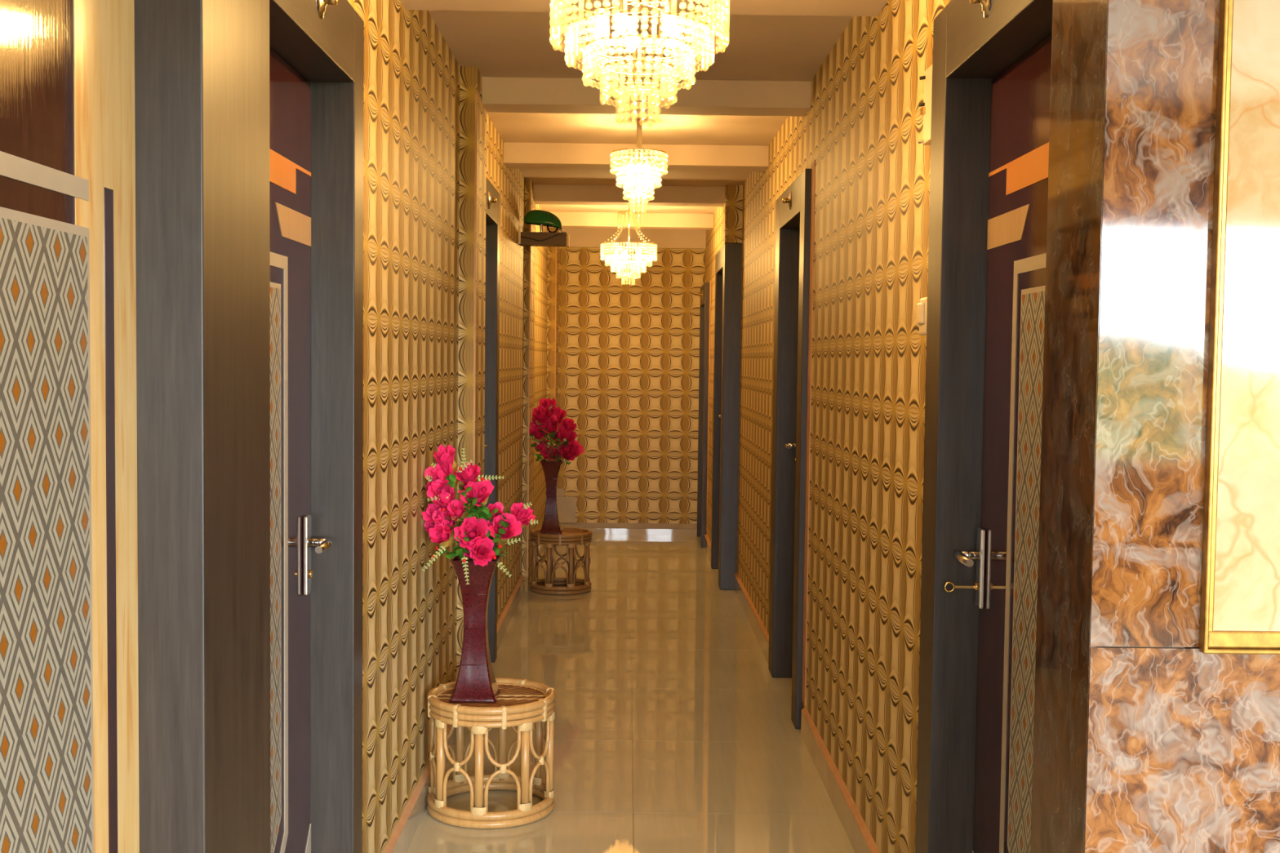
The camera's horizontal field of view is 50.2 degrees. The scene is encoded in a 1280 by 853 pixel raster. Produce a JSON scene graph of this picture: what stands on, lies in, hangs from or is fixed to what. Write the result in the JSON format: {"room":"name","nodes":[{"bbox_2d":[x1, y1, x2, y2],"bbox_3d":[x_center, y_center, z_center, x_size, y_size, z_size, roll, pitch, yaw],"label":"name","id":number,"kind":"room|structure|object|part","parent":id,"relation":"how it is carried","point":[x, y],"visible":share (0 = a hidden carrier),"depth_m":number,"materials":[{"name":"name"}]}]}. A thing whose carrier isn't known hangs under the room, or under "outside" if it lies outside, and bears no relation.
{"room":"hotel corridor","nodes":[
{"label":"hotel corridor","id":0,"kind":"room"},
{"bbox_2d":[347,0,559,852],"bbox_3d":[-0.724,-0.153,6.434,0.218,2.462,9.080,1,3,-1],"label":"wall","id":1,"kind":"structure","parent":0,"point":[431,144],"depth_m":4.16,"materials":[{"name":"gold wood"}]},
{"bbox_2d":[133,0,364,852],"bbox_3d":[-0.705,0.194,2.524,0.229,2.150,1.165,1,3,-1],"label":"door","id":2,"kind":"structure","parent":1,"relation":"in","point":[249,114],"depth_m":2.18,"materials":[{"name":"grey wood"}]},
{"bbox_3d":[-0.722,0.367,2.633,0.003,1.270,0.220,1,3,-1],"label":"pattern panel","id":3,"kind":"part","parent":2,"relation":"part of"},
{"bbox_3d":[-0.719,0.277,2.946,0.012,0.172,0.038,1,3,-1],"label":"handle","id":4,"kind":"part","parent":2,"relation":"part of","materials":[{"name":"silver metal"}]},
{"bbox_3d":[-0.687,0.252,2.900,0.058,0.020,0.110,1,3,-1],"label":"lever","id":5,"kind":"part","parent":2,"relation":"part of","materials":[{"name":"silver metal"}]},
{"bbox_3d":[-0.592,-0.821,2.621,0.024,0.024,0.024,1,3,-1],"label":"knob","id":6,"kind":"part","parent":2,"relation":"part of","materials":[{"name":"gold metal"}]},
{"bbox_2d":[383,544,545,852],"bbox_3d":[-0.692,1.007,6.852,0.015,0.104,7.400,1,3,-1],"label":"baseboard","id":7,"kind":"structure","parent":1,"relation":"attached to","point":[406,827],"depth_m":4.14,"materials":[{"name":"tile"}]},
{"bbox_2d":[484,176,500,662],"bbox_3d":[-0.733,0.028,5.867,0.229,2.155,0.940,1,3,-1],"label":"door","id":8,"kind":"structure","parent":1,"relation":"in","point":[491,305],"depth_m":6.22,"materials":[{"name":"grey wood"}]},
{"bbox_3d":[-0.619,-0.958,5.784,0.024,0.024,0.024,1,3,-1],"label":"knob","id":9,"kind":"part","parent":8,"relation":"part of","materials":[{"name":"gold metal"}]},
{"bbox_2d":[518,225,521,244],"bbox_3d":[-0.678,-1.081,7.716,0.012,0.102,0.050,1,3,-1],"label":"plate","id":10,"kind":"object","parent":1,"relation":"attached to","point":[519,226],"visible":1,"depth_m":7.69,"materials":[{"name":"beige plastic"}]},
{"bbox_2d":[519,231,569,248],"bbox_3d":[-0.543,-1.061,7.763,0.279,0.077,0.120,1,3,-1],"label":"wall shelf","id":11,"kind":"object","parent":1,"relation":"attached to","point":[562,239],"visible":0.95,"depth_m":7.70,"materials":[{"name":"brown wood"}]},
{"bbox_2d":[520,229,563,240],"bbox_3d":[-0.558,-1.080,7.699,0.252,0.068,0.011,1,3,-1],"label":"power cable","id":12,"kind":"object","parent":11,"relation":"attached to","point":[556,229],"visible":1,"depth_m":7.69,"materials":[{"name":"black rubber"}]},
{"bbox_3d":[-0.549,-1.036,7.773,0.267,0.013,0.102,1,3,-1],"label":"board","id":13,"kind":"part","parent":11,"relation":"part of","materials":[{"name":"brown wood"}]},
{"bbox_2d":[522,209,565,233],"bbox_3d":[-0.544,-1.162,7.759,0.245,0.138,0.128,1,3,-1],"label":"lamp","id":14,"kind":"object","parent":11,"relation":"on","point":[537,217],"visible":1,"depth_m":7.72,"materials":[{"name":"green glass"}]},
{"bbox_3d":[-0.496,-1.139,7.750,0.068,0.083,0.068,1,3,-1],"label":"glass bulb","id":15,"kind":"part","parent":14,"relation":"part of","materials":[{"name":"orange glass"}]},
{"bbox_2d":[406,534,854,852],"bbox_3d":[1.555,1.283,3.430,6.200,0.060,15.700,1,3,-1],"label":"floor","id":16,"kind":"structure","parent":0,"point":[674,731],"depth_m":5.24,"materials":[{"name":"tile"}]},
{"bbox_2d":[426,677,555,829],"bbox_3d":[-0.461,1.005,4.240,0.397,0.368,0.397,1,3,-1],"label":"stand","id":17,"kind":"object","parent":16,"relation":"on","point":[527,705],"visible":0.96,"depth_m":4.11,"materials":[{"name":"wicker"}]},
{"bbox_3d":[-0.643,1.011,4.257,0.026,0.281,0.027,1,3,-1],"label":"post","id":18,"kind":"part","parent":17,"relation":"part of","materials":[{"name":"wicker"}]},
{"bbox_3d":[-0.601,1.018,4.125,0.026,0.281,0.027,1,3,-1],"label":"post","id":19,"kind":"part","parent":17,"relation":"part of","materials":[{"name":"wicker"}]},
{"bbox_3d":[-0.578,1.005,4.380,0.026,0.281,0.027,1,3,-1],"label":"post","id":20,"kind":"part","parent":17,"relation":"part of","materials":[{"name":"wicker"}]},
{"bbox_2d":[448,555,501,702],"bbox_3d":[-0.507,0.620,4.216,0.145,0.433,0.145,1,3,-1],"label":"vase","id":21,"kind":"object","parent":17,"relation":"on","point":[476,682],"visible":0.96,"depth_m":4.17,"materials":[{"name":"red paint"}]},
{"bbox_2d":[421,444,537,584],"bbox_3d":[-0.492,0.266,4.143,0.364,0.415,0.217,1,3,11],"label":"bouquet","id":22,"kind":"object","parent":21,"relation":"in","point":[446,519],"visible":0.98,"depth_m":4.13,"materials":[{"name":"pink plant"}]},
{"bbox_3d":[-0.478,1.022,4.060,0.026,0.281,0.027,1,3,-1],"label":"post","id":23,"kind":"part","parent":17,"relation":"part of","materials":[{"name":"wicker"}]},
{"bbox_3d":[-0.445,1.005,4.422,0.026,0.281,0.027,1,3,-1],"label":"post","id":24,"kind":"part","parent":17,"relation":"part of","materials":[{"name":"wicker"}]},
{"bbox_3d":[-0.345,1.022,4.101,0.026,0.281,0.027,1,3,-1],"label":"post","id":25,"kind":"part","parent":17,"relation":"part of","materials":[{"name":"wicker"}]},
{"bbox_3d":[-0.322,1.010,4.357,0.026,0.281,0.027,1,3,-1],"label":"post","id":26,"kind":"part","parent":17,"relation":"part of","materials":[{"name":"wicker"}]},
{"bbox_3d":[-0.280,1.017,4.224,0.026,0.281,0.027,1,3,-1],"label":"post","id":27,"kind":"part","parent":17,"relation":"part of","materials":[{"name":"wicker"}]},
{"bbox_2d":[529,527,591,595],"bbox_3d":[-0.478,0.812,8.266,0.375,0.362,0.375,1,3,-1],"label":"stand","id":28,"kind":"object","parent":16,"relation":"on","point":[570,537],"visible":0.97,"depth_m":8.13,"materials":[{"name":"brown wicker"}]},
{"bbox_3d":[-0.635,0.822,8.197,0.026,0.275,0.027,1,3,-1],"label":"post","id":29,"kind":"part","parent":28,"relation":"part of","materials":[{"name":"brown wicker"}]},
{"bbox_3d":[-0.637,0.815,8.328,0.026,0.275,0.027,1,3,-1],"label":"post","id":30,"kind":"part","parent":28,"relation":"part of","materials":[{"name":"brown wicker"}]},
{"bbox_3d":[-0.540,0.827,8.107,0.026,0.275,0.027,1,3,-1],"label":"post","id":31,"kind":"part","parent":28,"relation":"part of","materials":[{"name":"brown wicker"}]},
{"bbox_2d":[539,459,563,534],"bbox_3d":[-0.534,0.424,8.251,0.137,0.440,0.137,1,3,-1],"label":"vase","id":32,"kind":"object","parent":28,"relation":"on","point":[551,525],"visible":0.99,"depth_m":8.21,"materials":[{"name":"red paint"}]},
{"bbox_2d":[527,398,583,464],"bbox_3d":[-0.510,0.052,8.205,0.343,0.444,0.210,0,3,-10],"label":"bouquet","id":33,"kind":"object","parent":32,"relation":"in","point":[547,420],"visible":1,"depth_m":8.20,"materials":[{"name":"red plant"}]},
{"bbox_3d":[-0.547,0.812,8.422,0.026,0.275,0.027,1,3,-1],"label":"post","id":34,"kind":"part","parent":28,"relation":"part of","materials":[{"name":"brown wicker"}]},
{"bbox_3d":[-0.409,0.829,8.110,0.026,0.275,0.027,1,3,-1],"label":"post","id":35,"kind":"part","parent":28,"relation":"part of","materials":[{"name":"brown wicker"}]},
{"bbox_3d":[-0.416,0.813,8.425,0.026,0.275,0.027,1,3,-1],"label":"post","id":36,"kind":"part","parent":28,"relation":"part of","materials":[{"name":"brown wicker"}]},
{"bbox_3d":[-0.319,0.825,8.204,0.026,0.275,0.027,1,3,-1],"label":"post","id":37,"kind":"part","parent":28,"relation":"part of","materials":[{"name":"brown wicker"}]},
{"bbox_2d":[556,247,705,528],"bbox_3d":[-0.069,-0.335,10.943,1.550,2.400,0.168,1,3,-1],"label":"wall","id":38,"kind":"structure","parent":0,"point":[628,344],"depth_m":10.88,"materials":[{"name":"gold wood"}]},
{"bbox_2d":[559,227,706,248],"bbox_3d":[-0.049,-1.503,10.815,1.460,0.177,0.050,1,3,-1],"label":"trim","id":39,"kind":"structure","parent":38,"relation":"attached to","point":[579,237],"depth_m":10.79,"materials":[{"name":"beige paint"}]},
{"bbox_2d":[583,528,697,535],"bbox_3d":[-0.092,0.842,10.933,1.160,0.051,0.022,1,3,-1],"label":"baseboard","id":40,"kind":"structure","parent":38,"relation":"attached to","point":[594,531],"depth_m":10.92,"materials":[{"name":"tile"}]},
{"bbox_2d":[427,9,853,213],"bbox_3d":[-0.042,-1.430,6.488,2.000,0.100,9.300,1,3,-1],"label":"ceiling","id":41,"kind":"structure","parent":0,"point":[529,44],"depth_m":4.91,"materials":[{"name":"beige paint"}]},
{"bbox_2d":[543,211,713,230],"bbox_3d":[-0.042,-1.498,9.949,1.500,0.102,0.180,1,3,-1],"label":"ceiling beam","id":42,"kind":"structure","parent":41,"relation":"attached to","point":[569,220],"depth_m":9.86,"materials":[{"name":"beige paint"}]},
{"bbox_2d":[600,205,656,274],"bbox_3d":[-0.076,-1.232,9.200,0.383,0.561,0.383,-1,3,-28],"label":"crystal chandelier","id":43,"kind":"object","parent":41,"relation":"hanging from","point":[638,255],"visible":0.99,"depth_m":9.19,"materials":[{"name":"gold metal"}]},
{"bbox_3d":[-0.074,-1.361,9.194,0.007,0.304,0.007,-1,3,-23],"label":"stem","id":44,"kind":"part","parent":43,"relation":"part of","materials":[{"name":"gold metal"}]},
{"bbox_2d":[533,184,724,206],"bbox_3d":[-0.029,-1.423,8.421,1.500,0.102,0.180,1,3,-1],"label":"ceiling beam","id":45,"kind":"structure","parent":41,"relation":"attached to","point":[555,194],"depth_m":8.33,"materials":[{"name":"beige paint"}]},
{"bbox_2d":[503,142,768,172],"bbox_3d":[-0.015,-1.345,6.823,1.500,0.102,0.200,1,3,-1],"label":"ceiling beam","id":46,"kind":"structure","parent":41,"relation":"attached to","point":[517,155],"depth_m":6.72,"materials":[{"name":"beige paint"}]},
{"bbox_2d":[611,119,666,195],"bbox_3d":[-0.005,-1.150,6.051,0.256,0.416,0.256,1,3,-1],"label":"crystal chandelier","id":47,"kind":"object","parent":41,"relation":"hanging from","point":[638,151],"visible":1,"depth_m":6.04,"materials":[{"name":"gold metal"}]},
{"bbox_3d":[-0.044,-1.133,6.075,0.025,0.048,0.024,1,3,-1],"label":"bulb","id":48,"kind":"part","parent":47,"relation":"part of","materials":[{"name":"white glass"}]},
{"bbox_3d":[-0.006,-1.046,6.056,0.024,0.040,0.023,1,3,-1],"label":"bulb","id":49,"kind":"part","parent":47,"relation":"part of","materials":[{"name":"white glass"}]},
{"bbox_3d":[-0.006,-1.129,6.007,0.025,0.048,0.024,1,3,-1],"label":"bulb","id":50,"kind":"part","parent":47,"relation":"part of","materials":[{"name":"white glass"}]},
{"bbox_3d":[-0.003,-1.296,6.044,0.024,0.125,0.025,1,3,-1],"label":"stem","id":51,"kind":"part","parent":47,"relation":"part of","materials":[{"name":"gold metal"}]},
{"bbox_3d":[0.034,-1.132,6.074,0.025,0.048,0.024,1,3,-1],"label":"bulb","id":52,"kind":"part","parent":47,"relation":"part of","materials":[{"name":"white glass"}]},
{"bbox_2d":[556,0,724,92],"bbox_3d":[0.000,-0.925,2.908,0.382,0.561,0.382,1,3,-4],"label":"crystal chandelier","id":53,"kind":"object","parent":41,"relation":"hanging from","point":[670,24],"visible":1,"depth_m":2.91,"materials":[{"name":"gold metal"}]},
{"bbox_3d":[-0.125,-0.890,3.023,0.034,0.075,0.002,3,4,42],"label":"arm","id":54,"kind":"part","parent":53,"relation":"part of","materials":[{"name":"gold metal"}]},
{"bbox_3d":[-0.086,-0.843,2.923,0.025,0.048,0.024,1,3,-1],"label":"bulb","id":55,"kind":"part","parent":53,"relation":"part of","materials":[{"name":"white glass"}]},
{"bbox_3d":[-0.043,-0.899,2.914,0.086,0.021,0.005,1,3,7],"label":"arm","id":56,"kind":"part","parent":53,"relation":"part of","materials":[{"name":"gold metal"}]},
{"bbox_3d":[-0.037,-0.838,2.836,0.025,0.048,0.024,1,3,-1],"label":"bulb","id":57,"kind":"part","parent":53,"relation":"part of","materials":[{"name":"white glass"}]},
{"bbox_3d":[-0.030,-0.821,2.783,0.002,0.040,0.040,1,3,12],"label":"arm","id":58,"kind":"part","parent":53,"relation":"part of","materials":[{"name":"metal"}]},
{"bbox_3d":[-0.022,-0.783,2.822,0.002,0.044,0.040,1,3,12],"label":"arm","id":59,"kind":"part","parent":53,"relation":"part of","materials":[{"name":"gold metal"}]},
{"bbox_3d":[-0.018,-0.845,2.996,0.025,0.048,0.024,1,3,-1],"label":"bulb","id":60,"kind":"part","parent":53,"relation":"part of","materials":[{"name":"white glass"}]},
{"bbox_3d":[-0.015,-0.743,2.860,0.002,0.043,0.037,1,3,12],"label":"arm","id":61,"kind":"part","parent":53,"relation":"part of","materials":[{"name":"gold metal"}]},
{"bbox_3d":[-0.018,-0.897,2.871,0.005,0.021,0.086,2,3,25],"label":"arm","id":62,"kind":"part","parent":53,"relation":"part of","materials":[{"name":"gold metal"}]},
{"bbox_3d":[-0.009,-0.901,2.951,0.005,0.021,0.086,0,3,-11],"label":"arm","id":63,"kind":"part","parent":53,"relation":"part of","materials":[{"name":"gold metal"}]},
{"bbox_3d":[0.031,-0.897,2.881,0.086,0.021,0.005,3,4,43],"label":"arm","id":64,"kind":"part","parent":53,"relation":"part of","materials":[{"name":"gold metal"}]},
{"bbox_3d":[0.036,-0.899,2.931,0.086,0.021,0.005,-1,3,-29],"label":"arm","id":65,"kind":"part","parent":53,"relation":"part of","materials":[{"name":"gold metal"}]},
{"bbox_3d":[0.053,-0.746,2.935,0.037,0.043,0.002,0,3,-18],"label":"arm","id":66,"kind":"part","parent":53,"relation":"part of","materials":[{"name":"gold metal"}]},
{"bbox_3d":[0.061,-0.837,2.855,0.025,0.048,0.024,1,3,-1],"label":"bulb","id":67,"kind":"part","parent":53,"relation":"part of","materials":[{"name":"white glass"}]},
{"bbox_3d":[0.073,-0.842,2.954,0.025,0.048,0.024,1,3,-1],"label":"bulb","id":68,"kind":"part","parent":53,"relation":"part of","materials":[{"name":"white glass"}]},
{"bbox_3d":[0.088,-0.787,2.944,0.040,0.044,0.002,0,3,-18],"label":"arm","id":69,"kind":"part","parent":53,"relation":"part of","materials":[{"name":"gold metal"}]},
{"bbox_3d":[0.159,-0.884,2.961,0.034,0.075,0.003,0,3,-18],"label":"arm","id":70,"kind":"part","parent":53,"relation":"part of","materials":[{"name":"gold metal"}]},
{"bbox_2d":[400,0,888,16],"bbox_3d":[0.011,-1.192,3.696,1.500,0.102,0.180,1,3,-1],"label":"ceiling beam","id":71,"kind":"structure","parent":41,"relation":"attached to","point":[784,7],"depth_m":3.71,"materials":[{"name":"beige paint"}]},
{"bbox_2d":[481,76,810,116],"bbox_3d":[-0.002,-1.269,5.255,1.500,0.102,0.180,1,3,-1],"label":"ceiling beam","id":72,"kind":"structure","parent":41,"relation":"attached to","point":[500,94],"depth_m":5.17,"materials":[{"name":"beige paint"}]},
{"bbox_2d":[705,0,951,852],"bbox_3d":[0.646,-0.138,6.457,0.253,2.462,9.060,1,3,-1],"label":"wall","id":73,"kind":"structure","parent":0,"point":[862,128],"depth_m":4.02,"materials":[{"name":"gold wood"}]},
{"bbox_2d":[697,282,709,547],"bbox_3d":[0.549,-0.097,10.538,0.227,1.980,0.690,1,3,-1],"label":"door","id":74,"kind":"structure","parent":73,"relation":"in","point":[704,289],"depth_m":10.23,"materials":[{"name":"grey wood"}]},
{"bbox_2d":[704,533,711,563],"bbox_3d":[0.494,0.877,9.754,0.017,0.110,0.930,1,3,-1],"label":"baseboard","id":75,"kind":"structure","parent":73,"relation":"attached to","point":[707,541],"depth_m":9.83,"materials":[{"name":"wood"}]},
{"bbox_2d":[706,280,711,533],"bbox_3d":[0.514,-0.139,10.155,0.014,1.880,0.090,1,3,-1],"label":"trim","id":76,"kind":"structure","parent":73,"relation":"attached to","point":[709,281],"depth_m":10.13,"materials":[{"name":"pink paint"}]},
{"bbox_2d":[711,243,742,590],"bbox_3d":[0.593,-0.077,8.777,0.190,2.112,0.930,1,3,-1],"label":"door","id":77,"kind":"structure","parent":73,"relation":"in","point":[728,260],"depth_m":8.34,"materials":[{"name":"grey wood"}]},
{"bbox_2d":[768,168,811,728],"bbox_3d":[0.681,0.071,5.661,0.229,2.122,1.010,1,3,-1],"label":"door","id":78,"kind":"structure","parent":73,"relation":"in","point":[793,217],"depth_m":5.98,"materials":[{"name":"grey wood"}]},
{"bbox_3d":[0.591,-0.920,5.554,0.024,0.024,0.024,1,3,-1],"label":"knob","id":79,"kind":"part","parent":78,"relation":"part of","materials":[{"name":"gold metal"}]},
{"bbox_3d":[0.656,0.085,5.902,0.058,0.020,0.110,1,3,-1],"label":"lever","id":80,"kind":"part","parent":78,"relation":"part of","materials":[{"name":"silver metal"}]},
{"bbox_2d":[733,572,879,852],"bbox_3d":[0.607,1.075,5.712,0.015,0.110,5.305,1,3,-1],"label":"baseboard","id":81,"kind":"structure","parent":73,"relation":"attached to","point":[861,841],"depth_m":4.48,"materials":[{"name":"tile"}]},
{"bbox_2d":[801,160,815,706],"bbox_3d":[0.635,0.034,5.106,0.014,2.030,0.085,1,3,-1],"label":"trim","id":82,"kind":"structure","parent":73,"relation":"attached to","point":[813,164],"depth_m":5.09,"materials":[{"name":"brown paint"}]},
{"bbox_2d":[916,297,927,335],"bbox_3d":[0.641,-0.247,3.064,0.026,0.085,0.075,1,3,-1],"label":"switch box","id":83,"kind":"object","parent":73,"relation":"attached to","point":[922,307],"visible":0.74,"depth_m":3.05,"materials":[{"name":"beige plastic"}]},
{"bbox_2d":[918,64,932,145],"bbox_3d":[0.645,-0.720,3.059,0.029,0.165,0.080,1,3,-1],"label":"switch panel","id":84,"kind":"object","parent":73,"relation":"attached to","point":[926,110],"depth_m":3.06,"materials":[{"name":"beige plastic"}]},
{"bbox_2d":[915,0,1053,852],"bbox_3d":[0.707,0.210,2.588,0.229,2.145,0.852,1,3,-1],"label":"door","id":85,"kind":"structure","parent":73,"relation":"in","point":[992,60],"depth_m":2.83,"materials":[{"name":"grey wood"}]},
{"bbox_3d":[0.682,0.271,2.809,0.058,0.020,0.110,1,3,-1],"label":"lever","id":86,"kind":"part","parent":85,"relation":"part of","materials":[{"name":"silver metal"}]},
{"bbox_3d":[0.617,-0.788,2.505,0.024,0.024,0.024,1,3,-1],"label":"knob","id":87,"kind":"part","parent":85,"relation":"part of","materials":[{"name":"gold metal"}]},
{"bbox_3d":[0.712,0.296,2.856,0.012,0.167,0.038,1,3,-1],"label":"handle","id":88,"kind":"part","parent":85,"relation":"part of","materials":[{"name":"silver metal"}]},
{"bbox_3d":[0.720,0.390,2.513,0.003,1.270,0.220,1,3,-1],"label":"pattern panel","id":89,"kind":"part","parent":85,"relation":"part of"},
{"bbox_2d":[1031,0,1279,852],"bbox_3d":[2.608,0.001,2.043,3.948,2.662,0.249,1,3,-1],"label":"wall","id":90,"kind":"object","parent":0,"point":[1145,740],"visible":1,"depth_m":1.92,"materials":[{"name":"brown stone"}]},
{"bbox_3d":[0.639,-0.022,2.026,0.010,2.662,0.246,1,3,-1],"label":"panel","id":91,"kind":"part","parent":90,"relation":"part of","materials":[{"name":"brown stone"}]},
{"bbox_3d":[1.041,-0.515,1.894,0.797,1.656,0.026,1,3,-1],"label":"panel","id":92,"kind":"part","parent":90,"relation":"part of","materials":[{"name":"brown stone"}]},
{"bbox_3d":[2.600,0.834,1.972,3.947,1.004,0.027,1,3,-1],"label":"panel","id":93,"kind":"part","parent":90,"relation":"part of","materials":[{"name":"brown stone"}]},
{"bbox_2d":[1199,0,1279,654],"bbox_3d":[1.102,-0.489,1.875,0.614,1.620,0.018,1,3,-1],"label":"framed panel","id":94,"kind":"object","parent":90,"relation":"attached to","point":[1240,609],"visible":1,"depth_m":1.89,"materials":[{"name":"beige stone"}]},
{"bbox_3d":[-0.719,0.031,-1.842,0.230,2.900,4.730,1,3,-1],"label":"wall","id":95,"kind":"structure","parent":0,"visible":0},
{"bbox_2d":[0,0,139,852],"bbox_3d":[-0.709,0.256,1.241,0.190,2.150,1.405,1,3,-1],"label":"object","id":96,"kind":"structure","parent":95,"relation":"in","point":[69,677],"depth_m":1.69,"materials":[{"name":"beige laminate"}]},
{"bbox_3d":[-0.711,0.394,1.423,0.004,1.238,0.697,1,3,-1],"label":"pattern panel","id":97,"kind":"part","parent":96,"relation":"part of","materials":[{"name":"fabric"}]}
]}

